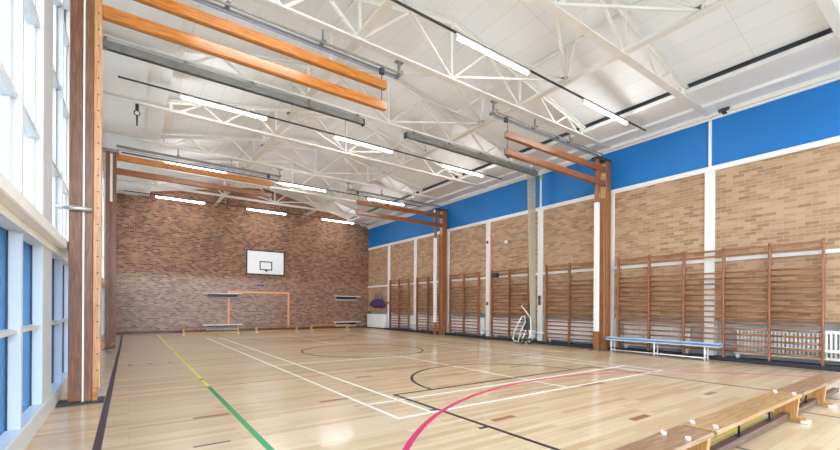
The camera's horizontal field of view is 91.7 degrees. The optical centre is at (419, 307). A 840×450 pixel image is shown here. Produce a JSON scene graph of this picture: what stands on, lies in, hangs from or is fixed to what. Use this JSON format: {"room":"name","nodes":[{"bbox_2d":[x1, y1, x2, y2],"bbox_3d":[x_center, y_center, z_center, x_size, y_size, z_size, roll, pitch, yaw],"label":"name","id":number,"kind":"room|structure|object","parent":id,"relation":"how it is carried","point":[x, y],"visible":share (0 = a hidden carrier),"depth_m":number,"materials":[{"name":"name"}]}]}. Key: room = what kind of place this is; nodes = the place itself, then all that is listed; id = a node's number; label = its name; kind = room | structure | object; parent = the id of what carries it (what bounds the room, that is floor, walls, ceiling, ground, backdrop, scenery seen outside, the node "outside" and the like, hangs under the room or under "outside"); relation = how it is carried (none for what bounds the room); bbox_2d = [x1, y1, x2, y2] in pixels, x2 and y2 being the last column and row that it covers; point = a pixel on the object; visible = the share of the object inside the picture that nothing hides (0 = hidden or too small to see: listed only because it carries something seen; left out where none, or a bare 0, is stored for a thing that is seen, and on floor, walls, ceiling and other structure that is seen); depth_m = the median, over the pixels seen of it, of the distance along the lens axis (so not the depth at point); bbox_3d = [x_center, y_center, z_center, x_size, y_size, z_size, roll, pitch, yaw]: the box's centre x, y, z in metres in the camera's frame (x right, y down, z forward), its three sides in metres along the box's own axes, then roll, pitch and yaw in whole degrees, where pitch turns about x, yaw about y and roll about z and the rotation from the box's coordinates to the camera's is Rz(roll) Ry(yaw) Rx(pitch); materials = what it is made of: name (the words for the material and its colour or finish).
{"room":"school gymnasium","nodes":[
{"label":"school gymnasium","id":0,"kind":"room"},
{"bbox_2d":[0,0,104,449],"bbox_3d":[-6.416,-1.810,7.613,0.410,5.950,22.241,0,0,-36],"label":"wall","id":1,"kind":"structure","parent":0,"point":[17,213],"depth_m":4.14,"materials":[{"name":"white paint"}]},
{"bbox_2d":[0,0,39,435],"bbox_3d":[-3.345,-1.723,3.346,0.145,5.430,1.857,0,0,-36],"label":"window","id":2,"kind":"structure","parent":1,"relation":"in","point":[16,326],"depth_m":3.30,"materials":[{"name":"glass"}]},
{"bbox_2d":[51,0,69,383],"bbox_3d":[-4.777,-1.731,5.354,0.145,5.430,1.857,0,0,-36],"label":"window","id":3,"kind":"structure","parent":1,"relation":"in","point":[60,36],"depth_m":5.31,"materials":[{"name":"glass"}]},
{"bbox_2d":[101,170,102,335],"bbox_3d":[-10.508,-1.762,13.388,0.145,5.430,1.857,0,0,-36],"label":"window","id":4,"kind":"structure","parent":1,"relation":"in","point":[102,170],"depth_m":13.36,"materials":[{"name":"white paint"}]},
{"bbox_2d":[102,157,390,204],"bbox_3d":[-5.096,-5.240,16.324,12.035,1.245,0.150,0,0,-36],"label":"roof truss","id":5,"kind":"object","parent":1,"relation":"attached to","point":[103,158],"visible":0.53,"depth_m":15.77,"materials":[{"name":"beige metal"}]},
{"bbox_2d":[227,163,336,202],"bbox_3d":[-5.811,-5.156,17.329,4.320,0.930,2.497,0,0,-36],"label":"roof truss","id":6,"kind":"structure","parent":5,"relation":"attached to","point":[233,164],"depth_m":18.00,"materials":[{"name":"beige metal"}]},
{"bbox_2d":[117,176,387,220],"bbox_3d":[-6.529,-5.248,18.332,12.035,1.245,0.150,0,0,-36],"label":"roof truss","id":7,"kind":"object","parent":1,"relation":"attached to","point":[273,177],"visible":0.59,"depth_m":17.92,"materials":[{"name":"beige metal"}]},
{"bbox_2d":[102,131,446,201],"bbox_3d":[-3.663,-5.232,14.315,12.035,1.245,0.150,0,0,-36],"label":"roof truss","id":8,"kind":"object","parent":1,"relation":"attached to","point":[163,137],"visible":0.82,"depth_m":13.26,"materials":[{"name":"beige metal"}]},
{"bbox_2d":[238,137,365,190],"bbox_3d":[-4.378,-5.149,15.321,4.320,0.930,2.497,0,0,-36],"label":"roof truss","id":9,"kind":"structure","parent":8,"relation":"attached to","point":[250,142],"depth_m":15.34,"materials":[{"name":"beige metal"}]},
{"bbox_2d":[346,182,440,207],"bbox_3d":[-0.940,-4.415,16.350,4.380,0.360,0.200,0,0,-36],"label":"track","id":10,"kind":"object","parent":8,"relation":"hanging from","point":[348,189],"visible":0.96,"depth_m":16.08,"materials":[{"name":"metal"}]},
{"bbox_2d":[103,93,487,188],"bbox_3d":[-2.231,-5.224,12.307,12.035,1.245,0.150,0,0,-36],"label":"roof truss","id":11,"kind":"object","parent":1,"relation":"attached to","point":[170,103],"visible":0.77,"depth_m":11.22,"materials":[{"name":"beige metal"}]},
{"bbox_2d":[134,103,140,125],"bbox_3d":[-6.450,-4.380,9.299,0.122,0.490,0.070,0,0,-10],"label":"hook","id":12,"kind":"object","parent":11,"relation":"hanging from","point":[136,104],"visible":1,"depth_m":9.28,"materials":[{"name":"black metal"}]},
{"bbox_2d":[253,111,400,174],"bbox_3d":[-2.946,-5.141,13.312,4.320,0.930,2.497,0,0,-36],"label":"roof truss","id":13,"kind":"structure","parent":11,"relation":"attached to","point":[272,112],"depth_m":13.23,"materials":[{"name":"beige metal"}]},
{"bbox_2d":[103,33,540,170],"bbox_3d":[-0.798,-5.217,10.298,12.035,1.245,0.150,0,0,-36],"label":"roof truss","id":14,"kind":"object","parent":1,"relation":"attached to","point":[196,63],"visible":0.74,"depth_m":9.45,"materials":[{"name":"beige metal"}]},
{"bbox_2d":[103,36,364,126],"bbox_3d":[-3.464,-4.489,8.321,5.185,0.240,0.130,0,0,-36],"label":"track","id":15,"kind":"object","parent":14,"relation":"hanging from","point":[111,46],"visible":0.94,"depth_m":8.00,"materials":[{"name":"metal"}]},
{"bbox_2d":[275,68,448,153],"bbox_3d":[-1.513,-5.133,11.304,4.320,0.930,2.497,0,0,-36],"label":"roof truss","id":16,"kind":"structure","parent":14,"relation":"attached to","point":[303,70],"depth_m":11.57,"materials":[{"name":"beige metal"}]},
{"bbox_2d":[404,131,537,175],"bbox_3d":[1.748,-4.461,12.039,5.250,0.240,0.130,0,0,-36],"label":"track","id":17,"kind":"object","parent":14,"relation":"hanging from","point":[413,136],"visible":0.99,"depth_m":11.70,"materials":[{"name":"metal"}]},
{"bbox_2d":[527,173,531,327],"bbox_3d":[3.602,-1.840,13.396,0.317,5.202,0.059,0,0,-45],"label":"rope","id":18,"kind":"object","parent":17,"relation":"hanging from","point":[527,173],"visible":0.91,"depth_m":13.35,"materials":[{"name":"fabric"}]},
{"bbox_2d":[529,173,532,329],"bbox_3d":[3.656,-1.840,13.433,0.060,5.201,0.279,0,0,44],"label":"rope","id":19,"kind":"object","parent":17,"relation":"hanging from","point":[529,173],"visible":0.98,"depth_m":13.38,"materials":[{"name":"fabric"}]},
{"bbox_2d":[531,174,533,329],"bbox_3d":[3.709,-1.839,13.471,0.062,5.201,0.242,0,0,42],"label":"rope","id":20,"kind":"object","parent":17,"relation":"hanging from","point":[531,174],"visible":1,"depth_m":13.44,"materials":[{"name":"fabric"}]},
{"bbox_2d":[532,175,534,329],"bbox_3d":[3.763,-1.839,13.508,0.064,5.201,0.206,0,0,39],"label":"rope","id":21,"kind":"object","parent":17,"relation":"hanging from","point":[532,175],"visible":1,"depth_m":13.47,"materials":[{"name":"fabric"}]},
{"bbox_2d":[534,175,535,321],"bbox_3d":[3.818,-1.839,13.545,0.067,5.201,0.170,0,0,35],"label":"rope","id":22,"kind":"object","parent":17,"relation":"hanging from","point":[534,175],"visible":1,"depth_m":13.52,"materials":[{"name":"fabric"}]},
{"bbox_2d":[251,0,610,148],"bbox_3d":[0.634,-5.209,8.290,12.035,1.245,0.150,0,0,-36],"label":"roof truss","id":23,"kind":"object","parent":1,"relation":"attached to","point":[276,5],"visible":0.86,"depth_m":8.06,"materials":[{"name":"beige metal"}]},
{"bbox_2d":[193,0,403,79],"bbox_3d":[-2.154,-4.422,6.394,4.480,0.360,0.200,0,0,-36],"label":"track","id":24,"kind":"object","parent":23,"relation":"hanging from","point":[227,3],"visible":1,"depth_m":6.59,"materials":[{"name":"metal"}]},
{"bbox_2d":[314,1,515,124],"bbox_3d":[-0.081,-5.125,9.296,4.320,0.930,2.497,0,0,-36],"label":"roof truss","id":25,"kind":"structure","parent":23,"relation":"attached to","point":[353,3],"depth_m":9.54,"materials":[{"name":"beige metal"}]},
{"bbox_2d":[532,0,711,116],"bbox_3d":[2.067,-5.201,6.282,12.035,1.245,0.150,0,0,-36],"label":"roof truss","id":26,"kind":"object","parent":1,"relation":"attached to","point":[678,82],"visible":0.87,"depth_m":7.58,"materials":[{"name":"beige metal"}]},
{"bbox_2d":[402,0,619,81],"bbox_3d":[1.352,-5.118,7.287,4.320,0.930,2.497,0,0,-36],"label":"roof truss","id":27,"kind":"structure","parent":26,"relation":"attached to","point":[564,58],"depth_m":8.18,"materials":[{"name":"beige metal"}]},
{"bbox_2d":[815,0,839,42],"bbox_3d":[3.499,-5.194,4.273,12.035,1.245,0.150,0,0,-36],"label":"roof truss","id":28,"kind":"object","parent":1,"relation":"attached to","point":[830,9],"visible":1,"depth_m":6.37,"materials":[{"name":"beige metal"}]},
{"bbox_2d":[213,0,394,205],"bbox_3d":[-3.202,-4.733,10.104,0.150,0.088,21.890,0,0,-36],"label":"roof beam","id":29,"kind":"structure","parent":28,"relation":"attached to","point":[386,5],"depth_m":8.18,"materials":[{"name":"beige metal"}]},
{"bbox_2d":[302,0,734,217],"bbox_3d":[0.168,-4.715,12.508,0.150,0.088,21.890,0,0,-36],"label":"roof beam","id":30,"kind":"structure","parent":28,"relation":"attached to","point":[717,4],"depth_m":8.16,"materials":[{"name":"beige metal"}]},
{"bbox_2d":[552,0,706,12],"bbox_3d":[2.785,-5.110,5.279,4.320,0.930,2.497,0,0,-36],"label":"roof truss","id":31,"kind":"structure","parent":28,"relation":"attached to","point":[638,6],"depth_m":6.40,"materials":[{"name":"beige metal"}]},
{"bbox_2d":[102,0,186,195],"bbox_3d":[-5.968,-4.727,8.131,1.715,0.070,21.900,0,0,-36],"label":"ceiling","id":32,"kind":"structure","parent":0,"point":[118,117],"depth_m":8.91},
{"bbox_2d":[116,188,370,331],"bbox_3d":[-7.921,-2.393,20.348,12.745,7.100,0.254,0,0,-36],"label":"wall","id":33,"kind":"structure","parent":0,"point":[170,253],"depth_m":19.41,"materials":[{"name":"brown brick"}]},
{"bbox_2d":[203,293,241,297],"bbox_3d":[-9.226,-0.545,19.120,1.660,0.210,0.250,0,0,-36],"label":"air vent","id":34,"kind":"object","parent":33,"relation":"in","point":[208,295],"visible":1,"depth_m":19.09,"materials":[{"name":"black plastic"}]},
{"bbox_2d":[203,324,241,329],"bbox_3d":[-9.234,0.945,19.120,1.660,0.270,0.250,0,0,-36],"label":"air vent","id":35,"kind":"object","parent":33,"relation":"in","point":[211,325],"visible":0.76,"depth_m":19.10,"materials":[{"name":"black plastic"}]},
{"bbox_2d":[116,326,366,333],"bbox_3d":[-7.902,1.102,20.209,12.045,0.110,0.025,0,0,-36],"label":"baseboard","id":36,"kind":"structure","parent":33,"relation":"attached to","point":[331,327],"depth_m":19.32,"materials":[{"name":"brown wood"}]},
{"bbox_2d":[246,249,284,275],"bbox_3d":[-7.667,-2.196,20.287,1.840,1.210,0.150,0,0,-36],"label":"backboard","id":37,"kind":"object","parent":33,"relation":"attached to","point":[258,262],"visible":1,"depth_m":20.26,"materials":[{"name":"white plastic"}]},
{"bbox_2d":[333,321,360,326],"bbox_3d":[-4.089,0.943,22.790,1.580,0.270,0.250,0,0,-36],"label":"air vent","id":38,"kind":"object","parent":33,"relation":"in","point":[351,323],"visible":0.87,"depth_m":22.89,"materials":[{"name":"black plastic"}]},
{"bbox_2d":[335,296,360,300],"bbox_3d":[-4.081,-0.487,22.790,1.580,0.270,0.250,0,0,-36],"label":"air vent","id":39,"kind":"object","parent":33,"relation":"in","point":[337,298],"visible":1,"depth_m":22.78,"materials":[{"name":"black plastic"}]},
{"bbox_2d":[25,328,839,449],"bbox_3d":[-1.540,1.265,11.374,12.745,0.153,22.400,0,0,-36],"label":"floor","id":40,"kind":"structure","parent":0,"point":[353,388],"depth_m":5.44,"materials":[{"name":"brown wood"}]},
{"bbox_2d":[102,147,271,349],"bbox_3d":[-6.641,-1.586,12.076,4.440,5.500,0.655,0,0,-36],"label":"frame","id":41,"kind":"object","parent":40,"relation":"on","point":[112,155],"visible":0.98,"depth_m":11.04,"materials":[{"name":"brown wood"}]},
{"bbox_2d":[116,144,282,178],"bbox_3d":[-6.451,-4.445,12.418,4.480,0.360,0.200,0,0,-36],"label":"track","id":42,"kind":"object","parent":41,"relation":"attached to","point":[118,146],"visible":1,"depth_m":12.27,"materials":[{"name":"metal"}]},
{"bbox_2d":[181,326,239,334],"bbox_3d":[-8.902,1.002,17.423,2.250,0.300,0.380,0,0,-36],"label":"bench","id":43,"kind":"object","parent":40,"relation":"on","point":[183,329],"visible":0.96,"depth_m":17.28,"materials":[{"name":"yellow wood"}]},
{"bbox_2d":[54,0,386,407],"bbox_3d":[-2.501,-1.593,6.193,4.533,5.560,0.323,0,0,-36],"label":"frame","id":44,"kind":"object","parent":40,"relation":"on","point":[87,17],"visible":1,"depth_m":5.01,"materials":[{"name":"orange wood"}]},
{"bbox_2d":[254,325,298,332],"bbox_3d":[-6.667,1.014,19.017,2.000,0.300,0.380,0,0,-36],"label":"bench","id":45,"kind":"object","parent":40,"relation":"on","point":[296,326],"visible":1,"depth_m":18.87,"materials":[{"name":"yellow wood"}]},
{"bbox_2d":[309,324,348,330],"bbox_3d":[-4.550,1.025,20.526,2.080,0.300,0.380,0,0,-36],"label":"bench","id":46,"kind":"object","parent":40,"relation":"on","point":[346,328],"visible":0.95,"depth_m":20.55,"materials":[{"name":"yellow wood"}]},
{"bbox_2d":[367,314,386,328],"bbox_3d":[-2.409,0.787,22.704,0.197,0.800,1.960,0,0,-36],"label":"base cabinet","id":47,"kind":"object","parent":40,"relation":"on","point":[378,321],"visible":0.97,"depth_m":22.46,"materials":[{"name":"white paint"}]},
{"bbox_2d":[356,194,447,335],"bbox_3d":[-0.645,-1.518,16.534,4.340,5.430,0.320,0,0,-36],"label":"frame","id":48,"kind":"object","parent":40,"relation":"on","point":[443,212],"visible":0.98,"depth_m":17.42,"materials":[{"name":"brown wood"}]},
{"bbox_2d":[512,305,532,343],"bbox_3d":[3.439,0.578,13.601,0.138,1.282,0.827,0,0,-36],"label":"trolley","id":49,"kind":"object","parent":40,"relation":"on","point":[526,321],"visible":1,"depth_m":13.49,"materials":[{"name":"white metal"}]},
{"bbox_2d":[504,122,611,351],"bbox_3d":[3.652,-1.495,10.510,4.340,5.430,0.320,0,0,-36],"label":"frame","id":50,"kind":"object","parent":40,"relation":"on","point":[602,209],"visible":0.97,"depth_m":11.41,"materials":[{"name":"brown wood"}]},
{"bbox_2d":[489,100,602,155],"bbox_3d":[3.357,-4.392,10.325,4.380,0.360,0.200,0,0,-36],"label":"track","id":51,"kind":"object","parent":50,"relation":"on","point":[494,111],"visible":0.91,"depth_m":9.95,"materials":[{"name":"metal"}]},
{"bbox_2d":[613,425,713,449],"bbox_3d":[1.129,1.045,2.388,2.320,0.322,0.380,0,0,-36],"label":"bench","id":52,"kind":"object","parent":40,"relation":"on","point":[679,437],"visible":1,"depth_m":2.80,"materials":[{"name":"brown wood"}]},
{"bbox_2d":[605,337,723,360],"bbox_3d":[6.021,1.032,10.305,0.260,0.402,2.700,0,0,-36],"label":"bench","id":53,"kind":"object","parent":40,"relation":"on","point":[716,345],"visible":1,"depth_m":10.14,"materials":[{"name":"wood"}]},
{"bbox_2d":[682,390,810,449],"bbox_3d":[3.030,1.055,3.744,2.390,0.322,0.380,0,0,-36],"label":"bench","id":54,"kind":"object","parent":40,"relation":"on","point":[785,404],"visible":0.81,"depth_m":3.68,"materials":[{"name":"brown wood"}]},
{"bbox_2d":[776,372,839,412],"bbox_3d":[4.979,1.077,5.134,2.320,0.300,0.380,0,0,-36],"label":"bench","id":55,"kind":"object","parent":40,"relation":"on","point":[813,388],"visible":0.77,"depth_m":5.02,"materials":[{"name":"brown wood"}]},
{"bbox_2d":[151,0,830,218],"bbox_3d":[-1.521,-5.470,11.300,9.260,1.118,22.100,0,0,-36],"label":"ceiling","id":56,"kind":"structure","parent":0,"point":[737,32],"depth_m":9.18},
{"bbox_2d":[123,183,368,224],"bbox_3d":[-7.274,-5.024,19.319,10.950,1.060,0.056,0,0,-36],"label":"light trunking","id":57,"kind":"object","parent":56,"relation":"hanging from","point":[225,183],"depth_m":18.77,"materials":[{"name":"beige metal"}]},
{"bbox_2d":[122,152,420,206],"bbox_3d":[-4.408,-5.009,15.302,10.950,1.060,0.056,0,0,-36],"label":"light trunking","id":58,"kind":"object","parent":56,"relation":"hanging from","point":[122,152],"depth_m":14.81,"materials":[{"name":"beige metal"}]},
{"bbox_2d":[118,76,501,179],"bbox_3d":[-1.543,-4.994,11.285,10.950,1.060,0.056,0,0,-36],"label":"light trunking","id":59,"kind":"object","parent":56,"relation":"hanging from","point":[121,77],"depth_m":9.85,"materials":[{"name":"beige metal"}]},
{"bbox_2d":[391,0,645,130],"bbox_3d":[1.322,-4.978,7.268,10.950,1.060,0.056,0,0,-36],"label":"light trunking","id":60,"kind":"object","parent":56,"relation":"hanging from","point":[395,1],"depth_m":7.48,"materials":[{"name":"beige metal"}]},
{"bbox_2d":[350,28,832,219],"bbox_3d":[2.339,-4.882,14.056,0.230,0.330,21.900,0,0,-36],"label":"ceiling","id":61,"kind":"structure","parent":0,"point":[827,31],"depth_m":8.92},
{"bbox_2d":[348,32,839,226],"bbox_3d":[2.924,-4.697,14.474,1.730,0.165,21.900,0,0,-36],"label":"ceiling","id":62,"kind":"structure","parent":0,"point":[819,57],"depth_m":9.41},
{"bbox_2d":[368,80,839,364],"bbox_3d":[3.474,-1.631,14.878,0.338,5.700,21.900,0,0,-36],"label":"wall","id":63,"kind":"structure","parent":0,"point":[794,197],"depth_m":10.45,"materials":[{"name":"beige brick"}]},
{"bbox_2d":[370,293,385,307],"bbox_3d":[-2.327,-0.410,22.581,0.229,0.906,1.736,0,0,-36],"label":"hanging bag","id":64,"kind":"object","parent":63,"relation":"hanging from","point":[377,302],"visible":1,"depth_m":22.49,"materials":[{"name":"purple fabric"}]},
{"bbox_2d":[389,278,411,329],"bbox_3d":[-1.018,-0.155,20.745,0.225,2.520,1.780,0,0,-36],"label":"wall bars","id":65,"kind":"object","parent":63,"relation":"attached to","point":[408,279],"visible":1,"depth_m":20.67,"materials":[{"name":"wood"}]},
{"bbox_2d":[391,315,413,329],"bbox_3d":[-0.914,0.755,20.822,0.108,0.700,2.000,0,0,-36],"label":"panel radiator","id":66,"kind":"object","parent":63,"relation":"attached to","point":[401,316],"visible":0.62,"depth_m":20.62,"materials":[{"name":"white metal"}]},
{"bbox_2d":[416,276,438,330],"bbox_3d":[0.411,-0.148,18.742,0.225,2.520,1.780,0,0,-36],"label":"wall bars","id":67,"kind":"object","parent":63,"relation":"attached to","point":[427,277],"visible":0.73,"depth_m":18.83,"materials":[{"name":"wood"}]},
{"bbox_2d":[418,316,437,329],"bbox_3d":[0.515,0.763,18.820,0.108,0.700,2.000,0,0,-36],"label":"panel radiator","id":68,"kind":"object","parent":63,"relation":"attached to","point":[429,316],"visible":0.32,"depth_m":19.09,"materials":[{"name":"white metal"}]},
{"bbox_2d":[449,271,481,335],"bbox_3d":[1.839,-0.140,16.739,0.225,2.520,1.780,0,0,-36],"label":"wall bars","id":69,"kind":"object","parent":63,"relation":"attached to","point":[478,312],"visible":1,"depth_m":16.67,"materials":[{"name":"wood"}]},
{"bbox_2d":[451,317,484,335],"bbox_3d":[1.943,0.770,16.817,0.108,0.700,2.000,0,0,-36],"label":"panel radiator","id":70,"kind":"object","parent":63,"relation":"attached to","point":[482,320],"visible":0.61,"depth_m":16.62,"materials":[{"name":"white metal"}]},
{"bbox_2d":[490,233,493,313],"bbox_3d":[2.743,-1.275,15.607,0.080,3.060,0.134,0,0,-36],"label":"pipe","id":71,"kind":"object","parent":63,"relation":"attached to","point":[492,234],"visible":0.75,"depth_m":15.61,"materials":[{"name":"white metal"}]},
{"bbox_2d":[490,266,529,338],"bbox_3d":[3.268,-0.132,14.737,0.225,2.520,1.780,0,0,-36],"label":"wall bars","id":72,"kind":"object","parent":63,"relation":"attached to","point":[509,270],"visible":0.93,"depth_m":14.67,"materials":[{"name":"wood"}]},
{"bbox_2d":[492,273,498,277],"bbox_3d":[2.800,-1.170,15.062,0.198,0.170,0.280,0,0,-36],"label":"wall speaker","id":73,"kind":"object","parent":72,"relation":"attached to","point":[494,275],"visible":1,"depth_m":14.95,"materials":[{"name":"black plastic"}]},
{"bbox_2d":[493,318,535,339],"bbox_3d":[3.372,0.778,14.814,0.108,0.700,2.000,0,0,-36],"label":"panel radiator","id":74,"kind":"object","parent":63,"relation":"attached to","point":[500,321],"visible":0.4,"depth_m":14.79,"materials":[{"name":"white metal"}]},
{"bbox_2d":[504,236,537,243],"bbox_3d":[3.565,-2.401,14.479,0.060,0.120,1.490,0,0,-36],"label":"conduit","id":75,"kind":"object","parent":63,"relation":"attached to","point":[505,241],"visible":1,"depth_m":14.80,"materials":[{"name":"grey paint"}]},
{"bbox_2d":[545,262,593,343],"bbox_3d":[4.696,-0.125,12.734,0.225,2.520,1.780,0,0,-36],"label":"wall bars","id":76,"kind":"object","parent":63,"relation":"attached to","point":[569,268],"visible":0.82,"depth_m":12.68,"materials":[{"name":"wood"}]},
{"bbox_2d":[547,320,592,342],"bbox_3d":[4.800,0.786,12.811,0.108,0.700,2.000,0,0,-36],"label":"panel radiator","id":77,"kind":"object","parent":63,"relation":"attached to","point":[548,323],"visible":0.38,"depth_m":12.79,"materials":[{"name":"white metal"}]},
{"bbox_2d":[367,71,839,228],"bbox_3d":[3.453,-4.546,14.851,0.430,0.130,21.900,0,0,-36],"label":"trim","id":78,"kind":"structure","parent":63,"relation":"attached to","point":[835,76],"depth_m":10.27,"materials":[{"name":"beige metal"}]},
{"bbox_2d":[368,136,839,249],"bbox_3d":[3.485,-3.321,14.879,0.335,0.120,21.900,0,0,-36],"label":"trim","id":79,"kind":"structure","parent":63,"relation":"attached to","point":[832,140],"depth_m":10.45,"materials":[{"name":"white paint"}]},
{"bbox_2d":[368,248,839,287],"bbox_3d":[3.349,-1.132,14.790,0.040,0.080,21.900,0,0,-36],"label":"trim","id":80,"kind":"structure","parent":63,"relation":"attached to","point":[827,251],"depth_m":10.29,"materials":[{"name":"white paint"}]},
{"bbox_2d":[384,328,839,371],"bbox_3d":[3.958,1.176,13.901,0.400,0.090,19.730,0,0,-36],"label":"baseboard","id":81,"kind":"structure","parent":63,"relation":"attached to","point":[827,367],"depth_m":9.98,"materials":[{"name":"black wood"}]},
{"bbox_2d":[386,322,839,353],"bbox_3d":[3.914,0.861,13.887,0.065,0.100,19.660,0,0,-36],"label":"pipe","id":82,"kind":"object","parent":63,"relation":"attached to","point":[486,329],"visible":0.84,"depth_m":10.97,"materials":[{"name":"white metal"}]},
{"bbox_2d":[623,323,692,352],"bbox_3d":[6.244,0.804,10.795,0.126,0.680,1.740,0,0,-36],"label":"radiator","id":83,"kind":"object","parent":63,"relation":"attached to","point":[625,326],"visible":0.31,"depth_m":10.71,"materials":[{"name":"white metal"}]},
{"bbox_2d":[616,238,826,365],"bbox_3d":[6.806,-0.113,9.777,0.225,2.520,4.185,0,0,-36],"label":"wall bars","id":84,"kind":"object","parent":63,"relation":"attached to","point":[770,293],"visible":0.98,"depth_m":9.30,"materials":[{"name":"wood"}]},
{"bbox_2d":[718,106,729,114],"bbox_3d":[7.054,-4.547,9.449,0.160,0.110,0.220,0,0,-36],"label":"fitting","id":85,"kind":"object","parent":63,"relation":"attached to","point":[725,109],"visible":1,"depth_m":9.42,"materials":[{"name":"grey plastic"}]},
{"bbox_2d":[733,327,839,361],"bbox_3d":[7.806,0.812,8.605,0.126,0.680,1.960,0,0,-36],"label":"radiator","id":86,"kind":"object","parent":63,"relation":"attached to","point":[827,333],"visible":0.49,"depth_m":8.56,"materials":[{"name":"white metal"}]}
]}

